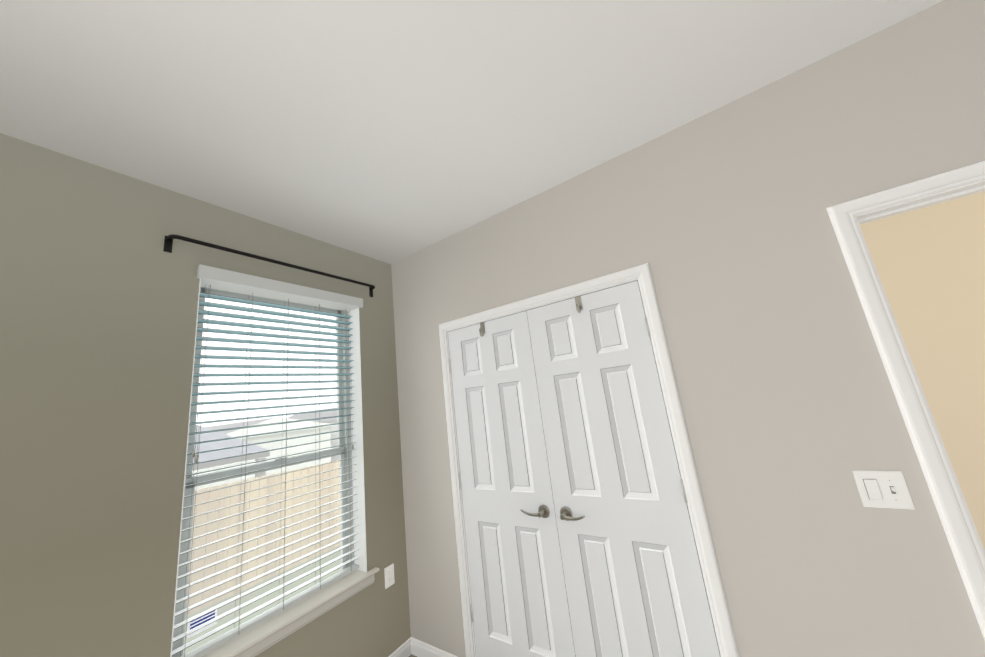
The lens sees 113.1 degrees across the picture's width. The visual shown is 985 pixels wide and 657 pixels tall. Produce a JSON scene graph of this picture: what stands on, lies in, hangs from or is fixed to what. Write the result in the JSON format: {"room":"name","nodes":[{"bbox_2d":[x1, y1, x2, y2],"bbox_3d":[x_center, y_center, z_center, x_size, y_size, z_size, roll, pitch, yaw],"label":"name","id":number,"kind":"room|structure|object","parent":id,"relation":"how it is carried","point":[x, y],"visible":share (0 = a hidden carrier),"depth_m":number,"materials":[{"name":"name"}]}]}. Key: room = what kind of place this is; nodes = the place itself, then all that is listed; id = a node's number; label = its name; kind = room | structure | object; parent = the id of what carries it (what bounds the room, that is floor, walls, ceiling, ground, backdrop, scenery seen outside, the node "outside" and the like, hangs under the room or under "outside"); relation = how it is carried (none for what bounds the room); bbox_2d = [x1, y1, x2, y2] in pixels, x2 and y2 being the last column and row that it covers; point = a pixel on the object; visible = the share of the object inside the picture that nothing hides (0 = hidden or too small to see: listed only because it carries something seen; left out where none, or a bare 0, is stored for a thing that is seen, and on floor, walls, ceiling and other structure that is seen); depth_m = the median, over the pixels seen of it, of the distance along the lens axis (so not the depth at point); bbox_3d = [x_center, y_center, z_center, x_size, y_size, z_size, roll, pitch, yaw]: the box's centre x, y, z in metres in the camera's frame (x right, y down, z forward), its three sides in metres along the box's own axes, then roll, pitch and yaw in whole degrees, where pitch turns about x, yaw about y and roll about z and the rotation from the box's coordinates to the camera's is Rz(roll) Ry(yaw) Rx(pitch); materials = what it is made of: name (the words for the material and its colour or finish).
{"room":"bedroom","nodes":[
{"label":"bedroom","id":0,"kind":"room"},
{"bbox_2d":[0,133,410,656],"bbox_3d":[-1.695,0.633,1.113,0.200,2.740,5.720,-14,-14,32],"label":"wall","id":1,"kind":"structure","parent":0,"point":[99,290],"depth_m":1.32,"materials":[{"name":"paint"}]},
{"bbox_2d":[170,278,366,656],"bbox_3d":[-1.200,0.657,1.870,0.194,1.825,0.893,-14,-14,32],"label":"window","id":2,"kind":"structure","parent":1,"relation":"in","point":[359,489],"depth_m":1.85,"materials":[{"name":"grey plastic"}]},
{"bbox_2d":[172,264,362,656],"bbox_3d":[-1.162,0.599,1.852,0.150,1.754,0.917,-14,-14,32],"label":"window blind","id":3,"kind":"object","parent":2,"relation":"attached to","point":[225,280],"visible":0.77,"depth_m":1.80,"materials":[{"name":"white plastic"}]},
{"bbox_2d":[163,234,374,296],"bbox_3d":[-1.214,-0.346,2.003,0.062,0.079,1.151,-14,-14,32],"label":"curtain rod","id":4,"kind":"object","parent":1,"relation":"attached to","point":[168,241],"visible":1,"depth_m":1.78,"materials":[{"name":"black metal"}]},
{"bbox_2d":[200,567,379,656],"bbox_3d":[-1.055,1.500,1.657,0.164,0.074,1.017,-14,-14,32],"label":"sill","id":5,"kind":"structure","parent":1,"relation":"attached to","point":[256,640],"depth_m":1.66,"materials":[{"name":"white wood"}]},
{"bbox_2d":[384,563,394,588],"bbox_3d":[-0.670,1.614,2.121,0.009,0.116,0.072,-14,-14,32],"label":"outlet","id":6,"kind":"object","parent":1,"relation":"attached to","point":[389,576],"visible":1,"depth_m":2.12,"materials":[{"name":"white plastic"}]},
{"bbox_2d":[389,637,411,656],"bbox_3d":[-1.756,1.841,0.335,0.014,0.083,4.400,-14,-14,32],"label":"baseboard","id":7,"kind":"structure","parent":1,"relation":"attached to","point":[404,650],"depth_m":2.09,"materials":[{"name":"white wood"}]},
{"bbox_2d":[0,0,943,263],"bbox_3d":[0.331,-1.305,0.003,5.520,0.100,5.720,-14,-14,32],"label":"ceiling","id":8,"kind":"structure","parent":0,"point":[390,131],"depth_m":1.24,"materials":[{"name":"paint"}]},
{"bbox_2d":[391,0,984,656],"bbox_3d":[0.883,0.410,1.488,3.740,2.740,0.120,-14,-14,32],"label":"wall","id":9,"kind":"structure","parent":0,"point":[719,222],"depth_m":1.29,"materials":[{"name":"grey paint"}]},
{"bbox_2d":[411,638,456,656],"bbox_3d":[-0.333,2.033,2.010,0.445,0.083,0.014,-14,-14,32],"label":"baseboard","id":10,"kind":"structure","parent":9,"relation":"attached to","point":[413,646],"depth_m":2.07,"materials":[{"name":"white wood"}]},
{"bbox_2d":[448,310,575,656],"bbox_3d":[0.070,0.942,1.920,0.631,2.025,0.035,-14,-14,32],"label":"closet door","id":11,"kind":"structure","parent":9,"relation":"in","point":[520,605],"depth_m":1.89,"materials":[{"name":"white wood"}]},
{"bbox_2d":[479,322,484,336],"bbox_3d":[-0.064,0.007,2.112,0.034,0.096,0.078,-14,-14,32],"label":"hook","id":12,"kind":"object","parent":11,"relation":"attached to","point":[482,329],"visible":0.9,"depth_m":2.11,"materials":[{"name":"grey metal"}]},
{"bbox_2d":[520,505,549,517],"bbox_3d":[0.227,0.989,1.749,0.150,0.066,0.060,-14,-14,32],"label":"handle","id":13,"kind":"object","parent":11,"relation":"attached to","point":[543,511],"visible":1,"depth_m":1.74,"materials":[{"name":"grey metal"}]},
{"bbox_2d":[439,263,739,656],"bbox_3d":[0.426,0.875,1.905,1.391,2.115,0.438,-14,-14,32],"label":"trim","id":14,"kind":"structure","parent":9,"relation":"attached to","point":[715,591],"depth_m":1.55,"materials":[{"name":"white wood"}]},
{"bbox_2d":[449,359,473,622],"bbox_3d":[-0.206,0.969,2.074,0.012,1.561,0.012,-14,-14,32],"label":"left closet door hinges","id":15,"kind":"object","parent":14,"relation":"attached to","point":[461,488],"visible":1,"depth_m":2.06,"materials":[{"name":"white metal"}]},
{"bbox_2d":[645,317,687,503],"bbox_3d":[0.829,0.705,1.410,0.012,1.561,0.012,-14,-14,32],"label":"right closet door hinges","id":16,"kind":"object","parent":14,"relation":"attached to","point":[681,480],"visible":1,"depth_m":1.41,"materials":[{"name":"white metal"}]},
{"bbox_2d":[527,280,720,656],"bbox_3d":[0.588,0.814,1.586,0.631,2.034,0.035,-14,-14,32],"label":"closet door","id":17,"kind":"structure","parent":9,"relation":"in","point":[634,580],"depth_m":1.57,"materials":[{"name":"white wood"}]},
{"bbox_2d":[560,506,584,520],"bbox_3d":[0.400,0.945,1.638,0.150,0.066,0.060,-14,-14,32],"label":"door lever","id":18,"kind":"object","parent":17,"relation":"attached to","point":[566,513],"visible":1,"depth_m":1.65,"materials":[{"name":"grey metal"}]},
{"bbox_2d":[574,296,582,312],"bbox_3d":[0.470,-0.129,1.770,0.034,0.096,0.078,-14,-14,32],"label":"hook","id":19,"kind":"object","parent":17,"relation":"attached to","point":[578,302],"visible":0.98,"depth_m":1.77,"materials":[{"name":"grey metal"}]},
{"bbox_2d":[852,471,914,509],"bbox_3d":[1.315,0.543,1.095,0.116,0.116,0.016,-14,-14,32],"label":"light switch","id":20,"kind":"object","parent":9,"relation":"attached to","point":[883,489],"visible":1,"depth_m":1.10,"materials":[{"name":"white plastic"}]},
{"bbox_2d":[826,161,984,639],"bbox_3d":[1.832,0.476,0.837,0.940,2.125,0.156,-14,-14,32],"label":"door frame","id":21,"kind":"structure","parent":9,"relation":"attached to","point":[848,218],"depth_m":1.09,"materials":[{"name":"white wood"}]},
{"bbox_2d":[859,192,984,549],"bbox_3d":[2.135,0.364,1.959,5.320,2.740,0.120,-14,-14,32],"label":"wall","id":22,"kind":"structure","parent":0,"point":[929,262],"depth_m":1.74,"materials":[{"name":"beige paint"}]},
{"label":"outside","id":23,"kind":"structure","parent":0,"visible":0},
{"bbox_2d":[183,460,340,654],"bbox_3d":[-25.248,8.838,17.960,59.800,0.100,80.000,-14,-14,32],"label":"ground","id":24,"kind":"structure","parent":23,"point":[263,598],"depth_m":3.75,"materials":[{"name":"beige"}]},
{"bbox_2d":[192,425,269,477],"bbox_3d":[-6.689,2.855,5.541,4.370,2.110,3.500,-14,-14,32],"label":"patio cover","id":25,"kind":"object","parent":24,"relation":"on","point":[222,451],"depth_m":5.89,"materials":[{"name":"grey"}]},
{"bbox_2d":[186,461,340,616],"bbox_3d":[-3.806,2.348,3.148,0.145,1.438,16.060,-14,-14,32],"label":"fence","id":26,"kind":"object","parent":24,"relation":"on","point":[262,512],"depth_m":4.18,"materials":[{"name":"beige wood"}]},
{"bbox_2d":[192,407,338,491],"bbox_3d":[-8.367,5.557,17.915,7.500,2.400,14.500,-14,-14,32],"label":"neighbouring house","id":27,"kind":"structure","parent":24,"relation":"on","point":[312,438],"depth_m":12.51,"materials":[{"name":"white"}]}
]}

